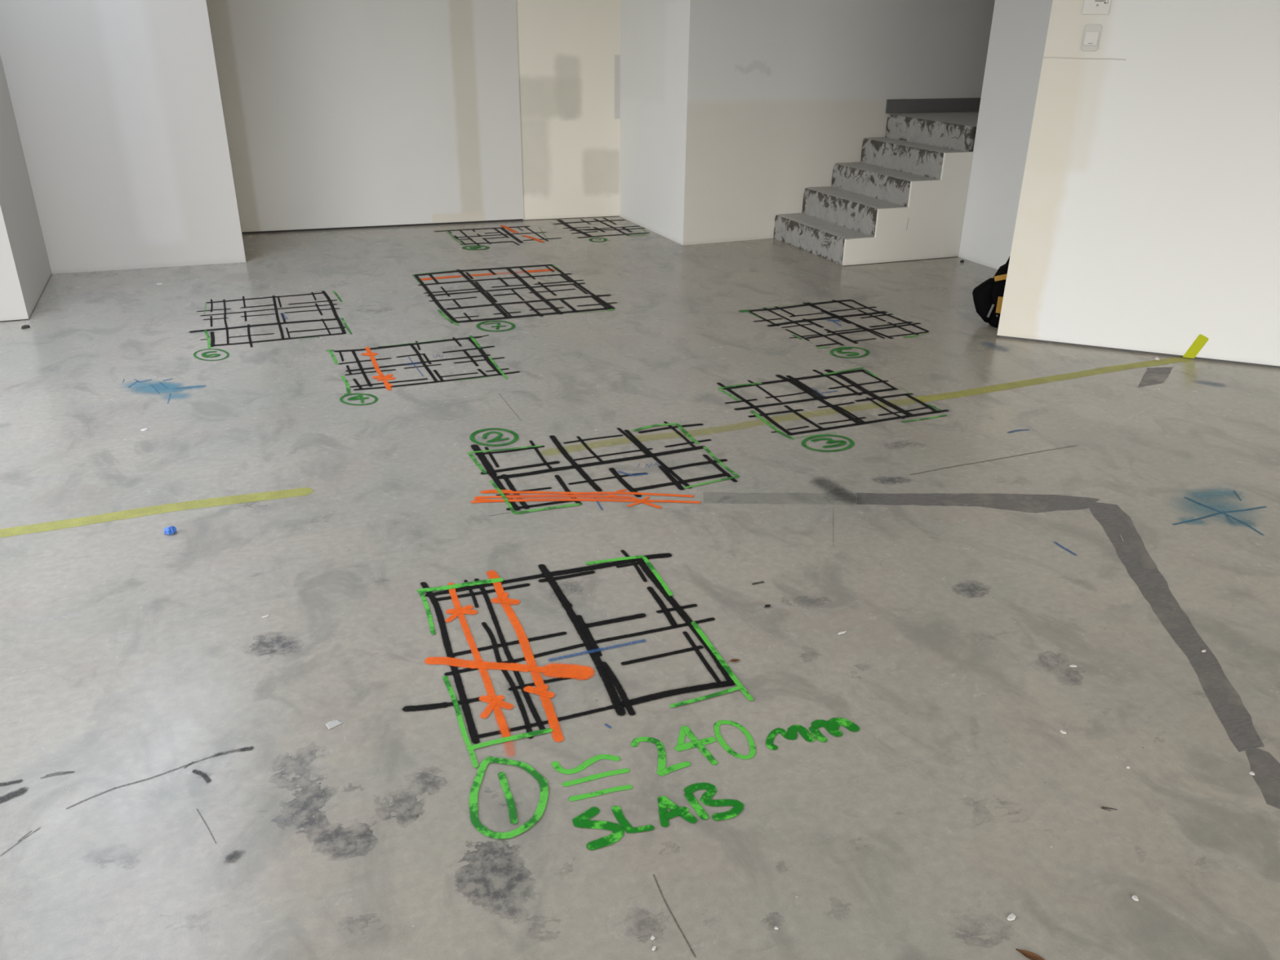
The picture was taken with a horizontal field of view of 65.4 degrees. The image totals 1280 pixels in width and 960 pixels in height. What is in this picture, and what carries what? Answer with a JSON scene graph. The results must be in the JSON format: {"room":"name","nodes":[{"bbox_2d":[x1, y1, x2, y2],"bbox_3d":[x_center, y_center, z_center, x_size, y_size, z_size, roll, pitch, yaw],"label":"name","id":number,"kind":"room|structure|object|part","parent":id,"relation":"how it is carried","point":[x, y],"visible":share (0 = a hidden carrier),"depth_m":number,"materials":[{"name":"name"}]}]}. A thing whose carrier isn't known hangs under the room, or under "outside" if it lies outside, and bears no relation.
{"room":"construction site","nodes":[
{"label":"construction site","id":0,"kind":"room"},
{"bbox_2d":[0,0,245,274],"bbox_3d":[-3.497,-2.931,6.455,1.338,2.850,1.350,-9,26,-20],"label":"wall column","id":1,"kind":"structure","parent":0,"point":[117,105],"depth_m":6.16,"materials":[{"name":"paint"}]},
{"bbox_2d":[206,0,524,231],"bbox_3d":[-2.018,-3.319,7.325,2.243,2.836,0.124,-8,26,-18],"label":"wall panel","id":2,"kind":"object","parent":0,"point":[338,113],"visible":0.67,"depth_m":7.52,"materials":[{"name":"grey paint"}]},
{"bbox_2d":[242,218,522,233],"bbox_3d":[-2.040,-2.026,7.924,2.237,0.014,0.114,-8,26,-18],"label":"trim","id":3,"kind":"structure","parent":2,"relation":"attached to","point":[519,219],"depth_m":7.88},
{"bbox_2d":[515,0,620,219],"bbox_3d":[-2.115,-3.340,7.380,4.650,2.846,0.471,-9,26,-20],"label":"wall","id":4,"kind":"structure","parent":0,"point":[569,51],"depth_m":7.97,"materials":[{"name":"beige paint"}]},
{"bbox_2d":[0,216,1279,959],"bbox_3d":[0.654,0.252,3.063,11.600,0.001,12.500,-9,26,-20],"label":"floor","id":5,"kind":"structure","parent":0,"point":[175,784],"depth_m":2.75,"materials":[{"name":"concrete"}]},
{"bbox_2d":[0,54,51,320],"bbox_3d":[-4.562,-2.227,4.885,2.304,2.844,1.172,-9,26,-20],"label":"wall pier","id":6,"kind":"object","parent":5,"relation":"on","point":[25,270],"visible":1,"depth_m":5.54,"materials":[{"name":"white paint"}]},
{"bbox_2d":[21,324,30,328],"bbox_3d":[-3.225,-0.805,5.231,0.044,0.014,0.030,-22,33,-40],"label":"stone","id":7,"kind":"object","parent":5,"relation":"on","point":[24,326],"visible":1,"depth_m":5.22,"materials":[{"name":"grey stone"}]},
{"bbox_2d":[0,487,313,537],"bbox_3d":[-1.640,0.108,3.309,1.079,0.001,0.101,-9,26,-20],"label":"yellow line","id":8,"kind":"object","parent":5,"relation":"on","point":[72,522],"visible":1,"depth_m":3.32,"materials":[{"name":"paint"}]},
{"bbox_2d":[122,378,205,404],"bbox_3d":[-2.130,-0.403,4.404,0.482,0.001,0.279,8,26,16],"label":"blue spray mark","id":9,"kind":"object","parent":5,"relation":"on","point":[134,384],"visible":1,"depth_m":4.42,"materials":[{"name":"blue paint"}]},
{"bbox_2d":[163,525,177,535],"bbox_3d":[-1.497,0.159,3.173,0.041,0.024,0.036,-9,26,-20],"label":"scrap","id":10,"kind":"object","parent":5,"relation":"on","point":[170,531],"visible":1,"depth_m":3.16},
{"bbox_2d":[189,290,352,360],"bbox_3d":[-2.004,-0.856,5.393,0.840,0.001,1.250,-9,26,-20],"label":"grid","id":11,"kind":"object","parent":5,"relation":"on","point":[211,344],"visible":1,"depth_m":5.38,"materials":[{"name":"black paint"}]},
{"bbox_2d":[325,720,342,728],"bbox_3d":[-0.716,0.569,2.330,0.036,0.001,0.027,-18,31,-35],"label":"flake","id":12,"kind":"object","parent":5,"relation":"on","point":[331,724],"visible":1,"depth_m":2.33,"materials":[{"name":"white paint"}]},
{"bbox_2d":[325,334,519,404],"bbox_3d":[-1.026,-0.538,4.729,0.848,0.001,0.878,-9,26,-20],"label":"grid","id":13,"kind":"object","parent":5,"relation":"on","point":[491,362],"visible":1,"depth_m":4.72,"materials":[{"name":"black paint"}]},
{"bbox_2d":[434,225,561,249],"bbox_3d":[-1.066,-1.863,7.613,0.837,0.001,0.845,-12,28,-26],"label":"grid","id":14,"kind":"object","parent":5,"relation":"on","point":[472,247],"visible":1,"depth_m":7.59,"materials":[{"name":"black paint"}]},
{"bbox_2d":[413,264,617,331],"bbox_3d":[-0.741,-1.125,6.014,1.086,0.002,1.516,-9,26,-20],"label":"grid","id":15,"kind":"object","parent":5,"relation":"on","point":[490,298],"visible":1,"depth_m":6.00,"materials":[{"name":"black paint"}]},
{"bbox_2d":[402,550,753,839],"bbox_3d":[-0.163,0.465,2.571,0.932,0.002,1.084,-9,26,-20],"label":"grid","id":16,"kind":"object","parent":5,"relation":"on","point":[566,671],"visible":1,"depth_m":2.55,"materials":[{"name":"black paint"}]},
{"bbox_2d":[553,217,648,242],"bbox_3d":[-0.296,-2.002,7.938,0.685,0.001,1.008,-9,26,-20],"label":"grid","id":17,"kind":"object","parent":5,"relation":"on","point":[561,221],"visible":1,"depth_m":7.92,"materials":[{"name":"black paint"}]},
{"bbox_2d":[467,421,739,514],"bbox_3d":[-0.148,-0.061,3.717,0.993,0.002,0.816,-3,25,-8],"label":"grid","id":18,"kind":"object","parent":5,"relation":"on","point":[508,498],"visible":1,"depth_m":3.64,"materials":[{"name":"black paint"}]},
{"bbox_2d":[551,717,859,849],"bbox_3d":[0.182,0.633,2.217,0.736,0.001,0.320,-9,26,-20],"label":"note","id":19,"kind":"object","parent":5,"relation":"on","point":[832,726],"visible":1,"depth_m":2.18,"materials":[{"name":"green paint"}]},
{"bbox_2d":[728,658,739,662],"bbox_3d":[0.243,0.467,2.576,0.032,0.003,0.013,-5,25,-12],"label":"dry leaf","id":20,"kind":"object","parent":5,"relation":"on","point":[732,660],"visible":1,"depth_m":2.58,"materials":[{"name":"brown plant"}]},
{"bbox_2d":[716,367,949,451],"bbox_3d":[0.839,-0.327,4.324,0.890,0.001,0.918,-9,26,-20],"label":"grid","id":21,"kind":"object","parent":5,"relation":"on","point":[799,384],"visible":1,"depth_m":4.32,"materials":[{"name":"black paint"}]},
{"bbox_2d":[738,299,928,358],"bbox_3d":[1.121,-0.845,5.461,0.890,0.001,1.046,-9,26,-20],"label":"grid","id":22,"kind":"object","parent":5,"relation":"on","point":[834,316],"visible":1,"depth_m":5.50,"materials":[{"name":"black paint"}]},
{"bbox_2d":[773,111,978,265],"bbox_3d":[2.648,-2.283,7.575,3.086,0.887,1.024,-9,26,-20],"label":"staircase","id":23,"kind":"structure","parent":5,"relation":"on","point":[905,197],"depth_m":7.01,"materials":[{"name":"concrete"}]},
{"bbox_3d":[1.835,-1.859,6.827,0.950,0.714,0.018,-9,26,-20],"label":"panel","id":24,"kind":"part","parent":23,"relation":"part of","materials":[{"name":"beige paint"}]},
{"bbox_2d":[972,257,1009,328],"bbox_3d":[2.014,-1.042,5.423,0.382,0.409,0.211,10,26,19],"label":"tool bag","id":25,"kind":"object","parent":5,"relation":"on","point":[988,296],"visible":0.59,"depth_m":5.41,"materials":[{"name":"black fabric"}]},
{"bbox_3d":[1.965,-0.941,5.375,0.078,0.090,0.010,10,26,19],"label":"panel","id":26,"kind":"part","parent":25,"relation":"part of","materials":[{"name":"fabric"}]},
{"bbox_3d":[1.963,-1.087,5.320,0.135,0.028,0.012,-7,5,26],"label":"trim","id":27,"kind":"part","parent":25,"relation":"part of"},
{"bbox_2d":[1007,913,1015,920],"bbox_3d":[0.688,0.809,1.846,0.020,0.003,0.012,-18,31,-35],"label":"chip","id":28,"kind":"object","parent":5,"relation":"on","point":[1011,917],"visible":1,"depth_m":1.84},
{"bbox_2d":[1007,429,1029,432],"bbox_3d":[1.545,-0.200,4.071,0.119,0.001,0.033,-9,26,-20],"label":"crayon mark","id":29,"kind":"object","parent":5,"relation":"on","point":[1019,429],"visible":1,"depth_m":4.08,"materials":[{"name":"blue wax"}]},
{"bbox_2d":[1015,948,1044,959],"bbox_3d":[0.699,0.846,1.764,0.067,0.004,0.017,16,29,29],"label":"dry leaf","id":30,"kind":"object","parent":5,"relation":"on","point":[1032,956],"visible":1,"depth_m":1.77,"materials":[{"name":"brown plant"}]},
{"bbox_2d":[914,356,1190,401],"bbox_3d":[1.188,-0.352,4.392,3.401,0.001,0.114,-9,27,-21],"label":"yellow line","id":31,"kind":"object","parent":5,"relation":"on","point":[1010,385],"visible":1,"depth_m":4.67,"materials":[{"name":"paint"}]},
{"bbox_2d":[1054,542,1075,555],"bbox_3d":[1.347,0.217,3.157,0.020,0.001,0.104,-9,26,-20],"label":"blue line","id":32,"kind":"object","parent":5,"relation":"on","point":[1057,544],"visible":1,"depth_m":3.16,"materials":[{"name":"blue paint"}]},
{"bbox_2d":[1132,895,1138,901],"bbox_3d":[0.939,0.792,1.891,0.011,0.003,0.013,5,25,10],"label":"chip","id":33,"kind":"object","parent":5,"relation":"on","point":[1134,897],"visible":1,"depth_m":1.89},
{"bbox_2d":[1172,490,1266,535],"bbox_3d":[1.984,0.097,3.437,0.423,0.001,0.402,1,25,1],"label":"blue spray mark","id":34,"kind":"object","parent":5,"relation":"on","point":[1206,507],"visible":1,"depth_m":3.43,"materials":[{"name":"blue paint"}]},
{"bbox_2d":[618,0,690,244],"bbox_3d":[0.184,-3.307,7.382,0.255,2.850,1.324,-9,26,-20],"label":"wall","id":35,"kind":"structure","parent":0,"point":[655,33],"depth_m":7.51,"materials":[{"name":"grey paint"}]},
{"bbox_2d":[683,0,995,244],"bbox_3d":[2.191,-3.387,7.613,4.108,2.850,0.320,-9,26,-20],"label":"wall","id":36,"kind":"structure","parent":0,"point":[780,93],"depth_m":7.34,"materials":[{"name":"paint"}]},
{"bbox_2d":[884,97,980,113],"bbox_3d":[2.898,-3.006,7.972,2.208,0.100,0.014,-9,26,-20],"label":"baseboard","id":37,"kind":"structure","parent":36,"relation":"attached to","point":[946,104],"depth_m":7.73,"materials":[{"name":"grey"}]},
{"bbox_2d":[957,0,1053,269],"bbox_3d":[3.904,-2.520,5.777,2.392,2.850,2.752,-9,26,-20],"label":"wall","id":38,"kind":"structure","parent":0,"point":[1019,28],"depth_m":6.53,"materials":[{"name":"white paint"}]},
{"bbox_2d":[996,0,1279,366],"bbox_3d":[4.122,-1.699,3.983,4.700,2.838,0.115,10,26,19],"label":"wall","id":39,"kind":"structure","parent":0,"point":[1148,218],"depth_m":4.76,"materials":[{"name":"white paint"}]},
{"bbox_2d":[1080,24,1102,51],"bbox_3d":[2.091,-2.049,4.617,0.073,0.114,0.017,10,26,19],"label":"light switch","id":40,"kind":"object","parent":39,"relation":"attached to","point":[1091,34],"visible":1,"depth_m":4.62,"materials":[{"name":"white plastic"}]},
{"bbox_2d":[1082,0,1111,14],"bbox_3d":[2.091,-2.194,4.554,0.113,0.120,0.012,10,26,19],"label":"wall plate","id":41,"kind":"object","parent":39,"relation":"attached to","point":[1090,6],"visible":1,"depth_m":4.56,"materials":[{"name":"white plastic"}]},
{"bbox_2d":[999,335,1279,368],"bbox_3d":[4.111,-0.404,4.577,4.688,0.012,0.093,10,26,19],"label":"trim","id":42,"kind":"structure","parent":39,"relation":"attached to","point":[1070,344],"depth_m":5.08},
{"bbox_2d":[1182,333,1208,358],"bbox_3d":[2.768,-0.666,4.963,0.095,0.125,0.001,10,26,19],"label":"tape strip","id":43,"kind":"object","parent":39,"relation":"attached to","point":[1201,340],"visible":1,"depth_m":4.96,"materials":[{"name":"yellow plastic"}]}
]}

